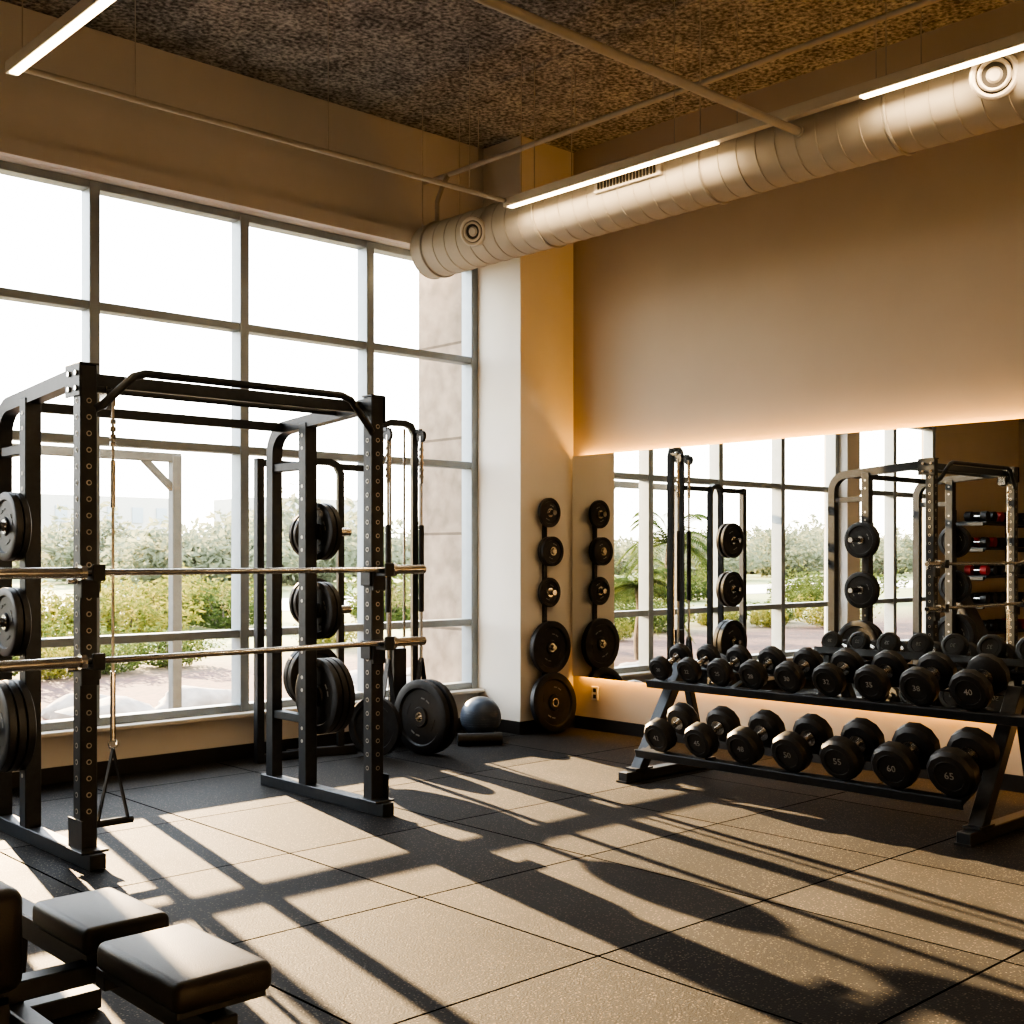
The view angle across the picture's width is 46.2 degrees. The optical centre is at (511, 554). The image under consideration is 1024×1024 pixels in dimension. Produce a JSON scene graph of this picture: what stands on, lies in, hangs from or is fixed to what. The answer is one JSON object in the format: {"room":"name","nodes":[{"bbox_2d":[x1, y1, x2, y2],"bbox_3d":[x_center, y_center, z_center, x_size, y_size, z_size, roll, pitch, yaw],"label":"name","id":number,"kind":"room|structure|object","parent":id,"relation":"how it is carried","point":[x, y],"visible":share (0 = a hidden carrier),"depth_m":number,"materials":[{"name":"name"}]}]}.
{"room":"gym","nodes":[
{"label":"gym","id":0,"kind":"room"},
{"bbox_2d":[0,0,482,771],"bbox_3d":[-3.565,-0.950,6.859,8.898,4.740,0.300,0,0,-43],"label":"wall","id":1,"kind":"structure","parent":0,"point":[36,109],"depth_m":8.14,"materials":[{"name":"paint"}]},
{"bbox_2d":[0,135,414,245],"bbox_3d":[-2.738,-2.440,7.425,6.900,0.100,0.070,0,0,-43],"label":"window header","id":2,"kind":"object","parent":1,"relation":"attached to","point":[15,148],"visible":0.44,"depth_m":7.96,"materials":[{"name":"paint"}]},
{"bbox_2d":[0,160,477,731],"bbox_3d":[-1.911,-0.647,8.433,4.342,3.490,0.130,0,0,-43],"label":"window","id":3,"kind":"structure","parent":1,"relation":"in","point":[90,306],"depth_m":8.40,"materials":[{"name":"metal"}]},
{"bbox_2d":[41,688,484,737],"bbox_3d":[-2.675,1.107,7.620,6.558,0.026,0.160,0,0,-43],"label":"window sill","id":4,"kind":"structure","parent":1,"relation":"attached to","point":[65,732],"depth_m":7.97,"materials":[{"name":"paint"}]},
{"bbox_2d":[12,718,573,788],"bbox_3d":[-1.466,1.370,8.396,4.934,0.100,0.512,0,0,-43],"label":"baseboard","id":5,"kind":"structure","parent":1,"relation":"attached to","point":[61,774],"depth_m":8.09,"materials":[{"name":"black plastic"}]},
{"bbox_2d":[1,0,1018,152],"bbox_3d":[0.080,-3.395,3.422,9.850,0.150,10.400,0,0,-43],"label":"ceiling","id":6,"kind":"structure","parent":0,"point":[392,60],"depth_m":7.81,"materials":[{"name":"paint"}]},
{"bbox_2d":[5,0,115,75],"bbox_3d":[0.128,-2.821,3.070,0.055,0.998,7.520,0,0,-43],"label":"linear pendant light","id":7,"kind":"object","parent":6,"relation":"hanging from","point":[83,11],"visible":1,"depth_m":5.40,"materials":[{"name":"white"}]},
{"bbox_2d":[23,0,505,202],"bbox_3d":[-1.224,-2.837,6.921,3.210,0.966,0.032,0,0,-43],"label":"conduit","id":8,"kind":"object","parent":6,"relation":"hanging from","point":[30,70],"depth_m":6.74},
{"bbox_2d":[503,54,772,207],"bbox_3d":[0.693,-2.799,7.261,0.055,0.996,2.143,0,0,-43],"label":"linear pendant light","id":9,"kind":"object","parent":6,"relation":"hanging from","point":[709,139],"depth_m":7.17,"materials":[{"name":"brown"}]},
{"bbox_2d":[473,0,803,137],"bbox_3d":[-1.317,-2.793,3.829,7.860,1.055,0.060,0,0,-43],"label":"ceiling pipe","id":10,"kind":"object","parent":6,"relation":"hanging from","point":[504,7],"depth_m":5.58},
{"bbox_2d":[423,0,941,220],"bbox_3d":[2.626,-2.925,5.751,0.146,0.790,9.840,0,0,-43],"label":"ceiling pipe","id":11,"kind":"object","parent":6,"relation":"hanging from","point":[921,3],"depth_m":7.53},
{"bbox_2d":[410,0,1023,278],"bbox_3d":[2.618,-2.708,5.634,0.487,1.223,9.680,0,0,-43],"label":"air duct","id":12,"kind":"object","parent":6,"relation":"hanging from","point":[988,96],"visible":0.73,"depth_m":6.87,"materials":[{"name":"metal"}]},
{"bbox_2d":[767,0,1023,121],"bbox_3d":[1.876,-2.540,5.991,0.055,0.477,1.393,0,0,-43],"label":"linear pendant light","id":13,"kind":"object","parent":6,"relation":"hanging from","point":[985,52],"depth_m":5.90,"materials":[{"name":"brown"}]},
{"bbox_2d":[0,727,1023,1023],"bbox_3d":[0.021,1.470,3.449,9.500,0.100,10.220,0,0,-43],"label":"floor","id":14,"kind":"structure","parent":0,"point":[515,880],"depth_m":5.12,"materials":[{"name":"rubber"}]},
{"bbox_2d":[0,881,271,1023],"bbox_3d":[-1.120,1.105,3.097,0.670,0.620,1.340,0,0,-43],"label":"weight bench","id":15,"kind":"object","parent":14,"relation":"on","point":[111,939],"visible":1,"depth_m":2.87,"materials":[{"name":"black leather"}]},
{"bbox_2d":[0,361,394,870],"bbox_3d":[-1.690,0.271,6.410,2.230,2.298,1.273,0,0,-43],"label":"power rack","id":16,"kind":"object","parent":14,"relation":"on","point":[80,381],"depth_m":6.21,"materials":[{"name":"black metal"}]},
{"bbox_2d":[0,681,17,772],"bbox_3d":[-2.521,0.840,5.864,0.044,0.450,0.450,0,0,-43],"label":"weight plate","id":17,"kind":"object","parent":16,"relation":"on","point":[8,716],"visible":1,"depth_m":5.73,"materials":[{"name":"rubber"}]},
{"bbox_2d":[0,492,23,560],"bbox_3d":[-2.483,-0.140,5.899,0.037,0.340,0.340,0,0,-43],"label":"weight plate","id":18,"kind":"object","parent":16,"relation":"on","point":[11,513],"visible":0.97,"depth_m":5.84,"materials":[{"name":"rubber"}]},
{"bbox_2d":[0,587,23,656],"bbox_3d":[-2.483,0.330,5.899,0.037,0.340,0.340,0,0,-43],"label":"weight plate","id":19,"kind":"object","parent":16,"relation":"on","point":[11,635],"visible":0.98,"depth_m":5.84,"materials":[{"name":"rubber"}]},
{"bbox_2d":[0,680,26,771],"bbox_3d":[-2.488,0.840,5.895,0.044,0.450,0.450,0,0,-43],"label":"weight plate","id":20,"kind":"object","parent":16,"relation":"on","point":[17,697],"visible":0.28,"depth_m":5.75,"materials":[{"name":"rubber"}]},
{"bbox_2d":[12,587,31,655],"bbox_3d":[-2.455,0.330,5.925,0.037,0.340,0.340,0,0,-43],"label":"weight plate","id":21,"kind":"object","parent":16,"relation":"on","point":[23,598],"visible":0.24,"depth_m":5.82,"materials":[{"name":"rubber"}]},
{"bbox_2d":[13,492,31,560],"bbox_3d":[-2.455,-0.140,5.925,0.037,0.340,0.340,0,0,-43],"label":"weight plate","id":22,"kind":"object","parent":16,"relation":"on","point":[24,504],"visible":0.16,"depth_m":5.82,"materials":[{"name":"rubber"}]},
{"bbox_2d":[11,679,36,770],"bbox_3d":[-2.455,0.840,5.925,0.044,0.450,0.450,0,0,-43],"label":"weight plate","id":23,"kind":"object","parent":16,"relation":"on","point":[27,698],"visible":0.22,"depth_m":5.78,"materials":[{"name":"rubber"}]},
{"bbox_2d":[0,563,426,580],"bbox_3d":[-1.377,0.080,5.904,2.420,0.072,0.072,0,0,-43],"label":"barbell","id":24,"kind":"object","parent":16,"relation":"on","point":[81,572],"visible":0.84,"depth_m":5.68,"materials":[{"name":"silver metal"}]},
{"bbox_2d":[0,636,426,672],"bbox_3d":[-1.377,0.480,5.904,2.420,0.072,0.072,0,0,-43],"label":"barbell","id":25,"kind":"object","parent":16,"relation":"on","point":[81,661],"visible":0.84,"depth_m":5.68,"materials":[{"name":"silver metal"}]},
{"bbox_2d":[295,658,342,733],"bbox_3d":[-1.153,0.840,7.138,0.044,0.450,0.450,0,0,-43],"label":"weight plate","id":26,"kind":"object","parent":16,"relation":"on","point":[329,705],"visible":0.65,"depth_m":7.05,"materials":[{"name":"rubber"}]},
{"bbox_2d":[317,582,336,638],"bbox_3d":[-1.153,0.330,7.138,0.037,0.340,0.340,0,0,-43],"label":"weight plate","id":27,"kind":"object","parent":16,"relation":"on","point":[326,619],"visible":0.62,"depth_m":7.07,"materials":[{"name":"rubber"}]},
{"bbox_2d":[317,503,336,559],"bbox_3d":[-1.153,-0.140,7.138,0.037,0.340,0.340,0,0,-43],"label":"weight plate","id":28,"kind":"object","parent":16,"relation":"on","point":[326,522],"visible":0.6,"depth_m":7.07,"materials":[{"name":"rubber"}]},
{"bbox_2d":[323,503,341,559],"bbox_3d":[-1.125,-0.140,7.164,0.037,0.340,0.340,0,0,-43],"label":"weight plate","id":29,"kind":"object","parent":16,"relation":"on","point":[335,512],"visible":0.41,"depth_m":7.06,"materials":[{"name":"rubber"}]},
{"bbox_2d":[323,582,341,638],"bbox_3d":[-1.125,0.330,7.164,0.037,0.340,0.340,0,0,-43],"label":"weight plate","id":30,"kind":"object","parent":16,"relation":"on","point":[334,590],"visible":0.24,"depth_m":7.05,"materials":[{"name":"rubber"}]},
{"bbox_2d":[322,658,348,733],"bbox_3d":[-1.120,0.840,7.169,0.044,0.450,0.450,0,0,-43],"label":"weight plate","id":31,"kind":"object","parent":16,"relation":"on","point":[345,693],"visible":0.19,"depth_m":7.02,"materials":[{"name":"rubber"}]},
{"bbox_2d":[328,657,354,732],"bbox_3d":[-1.087,0.840,7.199,0.044,0.450,0.450,0,0,-43],"label":"weight plate","id":32,"kind":"object","parent":16,"relation":"on","point":[351,689],"visible":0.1,"depth_m":7.06,"materials":[{"name":"rubber"}]},
{"bbox_2d":[254,419,426,763],"bbox_3d":[-1.166,0.209,8.582,1.406,2.422,0.299,0,0,-43],"label":"trainer","id":33,"kind":"object","parent":14,"relation":"on","point":[395,669],"visible":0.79,"depth_m":8.76,"materials":[{"name":"metal"}]},
{"bbox_2d":[283,651,298,701],"bbox_3d":[-1.406,0.840,8.371,0.424,0.424,0.052,0,0,-43],"label":"weight plate","id":34,"kind":"object","parent":33,"relation":"on","point":[285,672],"visible":0.13,"depth_m":8.24,"materials":[{"name":"rubber"}]},
{"bbox_2d":[289,514,298,554],"bbox_3d":[-1.406,-0.140,8.371,0.340,0.340,0.037,0,0,-43],"label":"weight plate","id":35,"kind":"object","parent":33,"relation":"on","point":[295,519],"visible":0.12,"depth_m":8.26,"materials":[{"name":"rubber"}]},
{"bbox_2d":[289,582,298,622],"bbox_3d":[-1.406,0.330,8.371,0.340,0.340,0.037,0,0,-43],"label":"weight plate","id":36,"kind":"object","parent":33,"relation":"on","point":[295,587],"visible":0.16,"depth_m":8.26,"materials":[{"name":"rubber"}]},
{"bbox_2d":[293,518,298,550],"bbox_3d":[-1.368,-0.140,8.331,0.340,0.340,0.037,0,0,-43],"label":"weight plate","id":37,"kind":"object","parent":33,"relation":"on","point":[296,527],"visible":0.05,"depth_m":8.22,"materials":[{"name":"rubber"}]},
{"bbox_2d":[293,578,326,618],"bbox_3d":[-1.368,0.330,8.331,0.340,0.340,0.037,0,0,-43],"label":"weight plate","id":38,"kind":"object","parent":33,"relation":"on","point":[296,595],"visible":0.06,"depth_m":8.22,"materials":[{"name":"rubber"}]},
{"bbox_2d":[287,649,337,697],"bbox_3d":[-1.368,0.840,8.331,0.424,0.424,0.052,0,0,-43],"label":"weight plate","id":39,"kind":"object","parent":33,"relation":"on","point":[293,671],"visible":0.11,"depth_m":8.20,"materials":[{"name":"rubber"}]},
{"bbox_2d":[349,698,401,755],"bbox_3d":[-0.962,1.206,8.422,0.424,0.424,0.052,0,0,27],"label":"bumper plate","id":40,"kind":"object","parent":14,"relation":"on","point":[392,723],"visible":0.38,"depth_m":8.37,"materials":[{"name":"rubber"}]},
{"bbox_2d":[395,679,449,753],"bbox_3d":[-0.645,1.154,8.553,0.530,0.530,0.052,0,0,41],"label":"bumper plate","id":41,"kind":"object","parent":14,"relation":"on","point":[422,707],"visible":0.94,"depth_m":8.52,"materials":[{"name":"rubber"}]},
{"bbox_2d":[424,679,457,753],"bbox_3d":[-0.591,1.154,8.590,0.530,0.530,0.052,0,0,41],"label":"bumper plate","id":42,"kind":"object","parent":14,"relation":"on","point":[450,700],"visible":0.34,"depth_m":8.44,"materials":[{"name":"rubber"}]},
{"bbox_2d":[457,732,502,744],"bbox_3d":[-0.241,1.374,8.970,0.338,0.088,0.088,0,0,-10],"label":"foam roller","id":43,"kind":"object","parent":14,"relation":"on","point":[491,737],"visible":1,"depth_m":8.94,"materials":[{"name":"plastic"}]},
{"bbox_2d":[460,696,500,732],"bbox_3d":[-0.243,1.258,9.310,0.322,0.320,0.322,0,0,6],"label":"exercise ball","id":44,"kind":"object","parent":14,"relation":"on","point":[480,714],"visible":0.91,"depth_m":9.19,"materials":[{"name":"plastic"}]},
{"bbox_2d":[530,672,575,732],"bbox_3d":[0.332,1.177,9.565,0.480,0.481,0.106,0,0,-43],"label":"weight plate","id":45,"kind":"object","parent":14,"relation":"on","point":[552,697],"visible":1,"depth_m":9.54,"materials":[{"name":"rubber"}]},
{"bbox_2d":[616,660,1023,847],"bbox_3d":[1.795,1.051,6.944,0.920,0.737,2.480,0,0,-43],"label":"dumbbell rack","id":46,"kind":"object","parent":14,"relation":"on","point":[980,827],"visible":0.56,"depth_m":6.45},
{"bbox_2d":[649,643,691,679],"bbox_3d":[1.032,0.692,7.792,0.284,0.155,0.155,-26,18,-40],"label":"dumbbell","id":47,"kind":"object","parent":46,"relation":"on","point":[660,667],"depth_m":7.73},
{"bbox_2d":[644,702,698,751],"bbox_3d":[0.993,1.069,7.455,0.334,0.203,0.203,-26,18,-40],"label":"dumbbell","id":48,"kind":"object","parent":46,"relation":"on","point":[660,734],"depth_m":7.39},
{"bbox_2d":[677,644,720,682],"bbox_3d":[1.189,0.689,7.621,0.284,0.162,0.162,-26,18,-40],"label":"dumbbell","id":49,"kind":"object","parent":46,"relation":"on","point":[689,670],"depth_m":7.56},
{"bbox_2d":[684,706,740,758],"bbox_3d":[1.208,1.065,7.222,0.334,0.211,0.211,-26,18,-40],"label":"dumbbell","id":50,"kind":"object","parent":46,"relation":"on","point":[700,738],"depth_m":7.16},
{"bbox_2d":[706,645,751,685],"bbox_3d":[1.352,0.685,7.445,0.284,0.170,0.170,-26,18,-40],"label":"dumbbell","id":51,"kind":"object","parent":46,"relation":"on","point":[720,671],"depth_m":7.39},
{"bbox_2d":[726,709,785,765],"bbox_3d":[1.423,1.061,6.989,0.334,0.218,0.218,-26,18,-40],"label":"dumbbell","id":52,"kind":"object","parent":46,"relation":"on","point":[746,745],"depth_m":6.92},
{"bbox_2d":[739,646,786,689],"bbox_3d":[1.520,0.681,7.262,0.284,0.178,0.178,-26,18,-40],"label":"dumbbell","id":53,"kind":"object","parent":46,"relation":"on","point":[753,673],"depth_m":7.21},
{"bbox_2d":[773,647,823,692],"bbox_3d":[1.693,0.677,7.074,0.284,0.185,0.185,-26,18,-40],"label":"dumbbell","id":54,"kind":"object","parent":46,"relation":"on","point":[790,676],"depth_m":7.02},
{"bbox_2d":[771,713,833,772],"bbox_3d":[1.637,1.058,6.757,0.334,0.226,0.226,-26,18,-40],"label":"dumbbell","id":55,"kind":"object","parent":46,"relation":"on","point":[793,750],"depth_m":6.69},
{"bbox_2d":[812,648,863,696],"bbox_3d":[1.872,0.673,6.880,0.284,0.193,0.193,-26,18,-40],"label":"dumbbell","id":56,"kind":"object","parent":46,"relation":"on","point":[830,679],"depth_m":6.83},
{"bbox_2d":[819,717,884,780],"bbox_3d":[1.852,1.054,6.524,0.334,0.234,0.234,-26,18,-40],"label":"dumbbell","id":57,"kind":"object","parent":46,"relation":"on","point":[843,757],"depth_m":6.46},
{"bbox_2d":[853,650,908,700],"bbox_3d":[2.057,0.670,6.680,0.284,0.201,0.201,-26,18,-40],"label":"dumbbell","id":58,"kind":"object","parent":46,"relation":"on","point":[873,681],"depth_m":6.63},
{"bbox_2d":[871,722,939,788],"bbox_3d":[2.067,1.050,6.291,0.334,0.242,0.242,-26,18,-40],"label":"dumbbell","id":59,"kind":"object","parent":46,"relation":"on","point":[898,762],"depth_m":6.22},
{"bbox_2d":[898,651,956,705],"bbox_3d":[2.246,0.666,6.474,0.284,0.209,0.209,-26,18,-40],"label":"dumbbell","id":60,"kind":"object","parent":46,"relation":"on","point":[921,684],"depth_m":6.42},
{"bbox_2d":[926,726,999,797],"bbox_3d":[2.281,1.045,6.058,0.334,0.251,0.251,-26,18,-40],"label":"dumbbell","id":61,"kind":"object","parent":46,"relation":"on","point":[955,769],"depth_m":5.99,"materials":[{"name":"black rubber"}]},
{"bbox_2d":[948,653,1010,710],"bbox_3d":[2.442,0.662,6.262,0.284,0.216,0.216,-26,18,-40],"label":"dumbbell","id":62,"kind":"object","parent":46,"relation":"on","point":[973,688],"depth_m":6.21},
{"bbox_2d":[478,136,572,721],"bbox_3d":[0.048,-0.950,9.949,0.602,4.740,0.700,0,0,-43],"label":"column","id":63,"kind":"structure","parent":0,"point":[525,303],"depth_m":9.68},
{"bbox_2d":[538,537,548,565],"bbox_3d":[0.298,-0.030,9.616,0.236,0.236,0.032,0,0,-43],"label":"weight plate","id":64,"kind":"object","parent":63,"relation":"attached to","point":[544,538],"visible":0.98,"depth_m":9.54,"materials":[{"name":"rubber"}]},
{"bbox_2d":[538,498,560,526],"bbox_3d":[0.298,-0.340,9.616,0.236,0.236,0.032,0,0,-43],"label":"weight plate","id":65,"kind":"object","parent":63,"relation":"attached to","point":[547,504],"visible":0.98,"depth_m":9.60,"materials":[{"name":"rubber"}]},
{"bbox_2d":[538,578,560,606],"bbox_3d":[0.298,0.300,9.616,0.236,0.236,0.032,0,0,-43],"label":"weight plate","id":66,"kind":"object","parent":63,"relation":"attached to","point":[547,584],"visible":0.97,"depth_m":9.60,"materials":[{"name":"rubber"}]},
{"bbox_2d":[542,510,556,674],"bbox_3d":[0.298,0.370,9.616,0.043,1.600,0.130,0,0,-43],"label":"holder","id":67,"kind":"object","parent":63,"relation":"attached to","point":[551,512],"depth_m":9.63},
{"bbox_2d":[530,621,570,672],"bbox_3d":[0.308,0.740,9.605,0.424,0.424,0.052,0,0,-43],"label":"weight plate","id":68,"kind":"object","parent":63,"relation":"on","point":[548,633],"visible":0.98,"depth_m":9.58,"materials":[{"name":"rubber"}]},
{"bbox_2d":[541,536,563,565],"bbox_3d":[0.322,-0.030,9.590,0.236,0.236,0.032,0,0,-43],"label":"weight plate","id":69,"kind":"object","parent":63,"relation":"attached to","point":[549,543],"visible":1,"depth_m":9.57,"materials":[{"name":"rubber"}]},
{"bbox_2d":[573,0,1023,775],"bbox_3d":[3.571,-0.900,6.753,0.200,4.840,10.220,0,0,-43],"label":"wall","id":70,"kind":"structure","parent":0,"point":[888,294],"depth_m":8.22,"materials":[{"name":"paint"}]},
{"bbox_2d":[592,686,597,699],"bbox_3d":[0.671,1.120,9.710,0.012,0.110,0.070,0,0,-43],"label":"wall outlet","id":71,"kind":"object","parent":70,"relation":"attached to","point":[594,688],"visible":1,"depth_m":9.71,"materials":[{"name":"plastic"}]},
{"bbox_2d":[572,418,1023,711],"bbox_3d":[2.743,0.090,7.459,0.050,1.800,6.550,0,0,-43],"label":"mirror","id":72,"kind":"object","parent":70,"relation":"attached to","point":[909,542],"depth_m":8.19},
{"bbox_2d":[575,715,1023,792],"bbox_3d":[3.745,1.370,6.410,0.012,0.100,9.470,0,0,-43],"label":"baseboard","id":73,"kind":"structure","parent":70,"relation":"attached to","point":[1014,783],"depth_m":9.36,"materials":[{"name":"black plastic"}]},
{"label":"outside","id":74,"kind":"structure","parent":0,"visible":0},
{"bbox_2d":[12,574,418,720],"bbox_3d":[-40.375,1.540,53.815,220.000,0.040,118.400,0,0,-43],"label":"ground","id":75,"kind":"structure","parent":74,"point":[148,684],"depth_m":15.78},
{"bbox_2d":[12,651,41,676],"bbox_3d":[-6.413,1.144,14.431,1.581,0.843,1.570,0,0,27],"label":"shrub","id":76,"kind":"object","parent":75,"relation":"on","point":[13,657],"visible":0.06,"depth_m":14.37,"materials":[{"name":"green plant"}]},
{"bbox_2d":[16,647,72,680],"bbox_3d":[-5.700,1.275,14.696,1.095,0.547,0.970,0,0,-15],"label":"shrub","id":77,"kind":"object","parent":75,"relation":"on","point":[53,673],"visible":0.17,"depth_m":14.57,"materials":[{"name":"green plant"}]},
{"bbox_2d":[41,693,107,718],"bbox_3d":[-3.957,1.421,11.335,0.885,0.253,0.642,0,0,-43],"label":"rock","id":78,"kind":"object","parent":75,"relation":"on","point":[66,701],"visible":0.13,"depth_m":11.12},
{"bbox_2d":[41,633,114,657],"bbox_3d":[-5.788,1.279,15.807,1.152,0.537,1.109,0,0,5],"label":"shrub","id":79,"kind":"object","parent":75,"relation":"on","point":[59,648],"visible":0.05,"depth_m":15.71,"materials":[{"name":"green plant"}]},
{"bbox_2d":[41,579,131,637],"bbox_3d":[-8.172,0.992,21.224,2.722,1.177,2.828,0,0,-26],"label":"shrub","id":80,"kind":"object","parent":75,"relation":"on","point":[54,606],"visible":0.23,"depth_m":20.88,"materials":[{"name":"green plant"}]},
{"bbox_2d":[41,618,140,656],"bbox_3d":[-5.964,1.208,16.613,1.311,0.699,1.302,0,0,31],"label":"shrub","id":81,"kind":"object","parent":75,"relation":"on","point":[103,630],"visible":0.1,"depth_m":16.57,"materials":[{"name":"green plant"}]},
{"bbox_2d":[12,443,181,708],"bbox_3d":[-3.209,0.352,9.172,1.450,2.335,0.080,0,0,-43],"label":"pergola","id":82,"kind":"object","parent":75,"relation":"on","point":[173,483],"visible":0.6,"depth_m":9.60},
{"bbox_2d":[12,501,185,582],"bbox_3d":[-22.726,-0.519,64.028,10.190,4.572,10.468,0,0,-4],"label":"tree","id":83,"kind":"object","parent":75,"relation":"on","point":[56,555],"visible":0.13,"depth_m":62.06,"materials":[{"name":"green plant"}]},
{"bbox_2d":[50,696,155,719],"bbox_3d":[-3.565,1.409,10.685,0.977,0.294,0.780,0,0,-43],"label":"rock","id":84,"kind":"object","parent":75,"relation":"on","point":[124,704],"visible":0.21,"depth_m":10.54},
{"bbox_2d":[100,643,145,674],"bbox_3d":[-5.172,1.300,15.349,0.920,0.494,0.926,0,0,-14],"label":"shrub","id":85,"kind":"object","parent":75,"relation":"on","point":[130,665],"visible":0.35,"depth_m":15.24,"materials":[{"name":"green plant"}]},
{"bbox_2d":[47,580,204,634],"bbox_3d":[-6.994,1.007,21.572,2.747,1.144,2.645,0,0,1],"label":"shrub","id":86,"kind":"object","parent":75,"relation":"on","point":[143,615],"visible":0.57,"depth_m":21.23,"materials":[{"name":"green plant"}]},
{"bbox_2d":[100,575,221,625],"bbox_3d":[-7.505,0.919,24.927,2.667,1.341,3.010,0,0,5],"label":"shrub","id":87,"kind":"object","parent":75,"relation":"on","point":[159,593],"visible":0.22,"depth_m":24.32,"materials":[{"name":"green plant"}]},
{"bbox_2d":[107,622,226,667],"bbox_3d":[-4.681,1.234,16.289,1.559,0.642,1.155,0,0,-28],"label":"shrub","id":88,"kind":"object","parent":75,"relation":"on","point":[186,647],"visible":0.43,"depth_m":16.16,"materials":[{"name":"green plant"}]},
{"bbox_2d":[105,562,253,621],"bbox_3d":[-7.318,0.877,26.637,3.441,1.432,3.312,0,0,-10],"label":"shrub","id":89,"kind":"object","parent":75,"relation":"on","point":[190,577],"visible":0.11,"depth_m":26.18,"materials":[{"name":"green plant"}]},
{"bbox_2d":[155,685,230,709],"bbox_3d":[-3.116,1.423,11.908,0.920,0.257,0.727,0,0,-43],"label":"rock","id":90,"kind":"object","parent":75,"relation":"on","point":[192,696],"visible":0.34,"depth_m":11.69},
{"bbox_2d":[100,518,292,587],"bbox_3d":[-13.749,0.006,51.863,8.472,3.395,8.247,0,0,-29],"label":"tree","id":91,"kind":"object","parent":75,"relation":"on","point":[151,550],"visible":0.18,"depth_m":50.22,"materials":[{"name":"green plant"}]},
{"bbox_2d":[41,494,356,564],"bbox_3d":[-49.700,-1.680,79.243,95.000,6.400,8.070,0,0,-43],"label":"building","id":92,"kind":"structure","parent":75,"relation":"on","point":[138,510],"depth_m":92.83,"materials":[{"name":"metal"}]},
{"bbox_2d":[45,596,354,619],"bbox_3d":[-16.528,1.510,28.197,200.000,0.020,8.000,0,0,-43],"label":"driveway","id":93,"kind":"structure","parent":75,"relation":"on","point":[285,601],"depth_m":36.33,"materials":[{"name":"concrete"}]},
{"bbox_2d":[104,511,320,590],"bbox_3d":[-12.705,-0.114,50.669,8.759,3.646,7.795,0,0,-22],"label":"tree","id":94,"kind":"object","parent":75,"relation":"on","point":[204,546],"visible":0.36,"depth_m":49.01,"materials":[{"name":"green plant"}]},
{"bbox_2d":[159,579,265,628],"bbox_3d":[-5.924,1.024,24.869,2.322,1.113,2.338,0,0,-43],"label":"shrub","id":95,"kind":"object","parent":75,"relation":"on","point":[214,619],"visible":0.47,"depth_m":24.45,"materials":[{"name":"green plant"}]},
{"bbox_2d":[190,578,265,618],"bbox_3d":[-6.966,1.053,28.154,2.070,1.042,2.337,0,0,-36],"label":"shrub","id":96,"kind":"object","parent":75,"relation":"on","point":[221,578],"visible":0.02,"depth_m":28.04,"materials":[{"name":"green plant"}]},
{"bbox_2d":[205,483,402,584],"bbox_3d":[-10.207,-0.902,60.679,10.049,5.403,8.943,0,0,-22],"label":"tree","id":97,"kind":"object","parent":75,"relation":"on","point":[351,543],"visible":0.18,"depth_m":59.06,"materials":[{"name":"green plant"}]},
{"bbox_2d":[229,498,384,581],"bbox_3d":[-11.122,-0.727,66.387,8.928,5.014,10.032,0,0,-6],"label":"tree","id":98,"kind":"object","parent":75,"relation":"on","point":[252,511],"visible":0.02,"depth_m":65.98,"materials":[{"name":"green plant"}]},
{"bbox_2d":[291,620,356,643],"bbox_3d":[-3.025,1.248,19.663,1.298,0.605,1.250,0,0,38],"label":"shrub","id":99,"kind":"object","parent":75,"relation":"on","point":[332,639],"visible":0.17,"depth_m":19.45,"materials":[{"name":"green plant"}]},
{"bbox_2d":[349,670,356,684],"bbox_3d":[-1.830,1.409,13.114,0.992,0.291,0.707,0,0,-29],"label":"rock","id":100,"kind":"object","parent":75,"relation":"on","point":[353,673],"visible":0.03,"depth_m":12.99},
{"bbox_2d":[344,561,410,617],"bbox_3d":[-2.409,0.870,28.753,3.042,1.458,3.063,0,0,-40],"label":"shrub","id":101,"kind":"object","parent":75,"relation":"on","point":[395,585],"visible":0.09,"depth_m":28.73,"materials":[{"name":"green plant"}]},
{"bbox_2d":[345,586,418,621],"bbox_3d":[-2.893,1.123,26.673,1.858,0.891,1.871,0,0,-2],"label":"shrub","id":102,"kind":"object","parent":75,"relation":"on","point":[395,606],"visible":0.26,"depth_m":26.33,"materials":[{"name":"green plant"}]},
{"bbox_2d":[355,530,410,564],"bbox_3d":[-9.218,-0.115,88.313,9.665,3.667,9.408,0,0,-9],"label":"tree","id":103,"kind":"object","parent":75,"relation":"on","point":[405,530],"visible":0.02,"depth_m":88.79,"materials":[{"name":"green plant"}]},
{"bbox_2d":[392,539,410,564],"bbox_3d":[-1.898,0.092,61.092,8.581,3.201,8.815,0,0,-3],"label":"tree","id":104,"kind":"object","parent":75,"relation":"on","point":[407,556],"visible":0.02,"depth_m":59.51,"materials":[{"name":"green plant"}]},
{"bbox_2d":[392,521,418,575],"bbox_3d":[-6.459,-0.435,86.389,8.985,4.384,9.230,0,0,28],"label":"tree","id":105,"kind":"object","parent":75,"relation":"on","point":[400,544],"visible":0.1,"depth_m":84.05,"materials":[{"name":"green plant"}]},
{"bbox_2d":[392,594,418,620],"bbox_3d":[-2.499,1.220,27.817,1.416,0.674,1.406,0,0,43],"label":"shrub","id":106,"kind":"object","parent":75,"relation":"on","point":[393,594],"visible":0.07,"depth_m":27.39,"materials":[{"name":"green plant"}]},
{"bbox_2d":[407,667,410,676],"bbox_3d":[-1.081,1.406,14.018,1.013,0.292,0.674,0,0,-43],"label":"rock","id":107,"kind":"object","parent":75,"relation":"on","point":[409,668],"visible":0.02,"depth_m":13.77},
{"bbox_2d":[419,272,461,682],"bbox_3d":[-0.175,-0.980,10.630,1.200,5.200,0.580,0,0,-43],"label":"column","id":108,"kind":"structure","parent":75,"relation":"on","point":[440,300],"depth_m":10.21,"materials":[{"name":"paint"}]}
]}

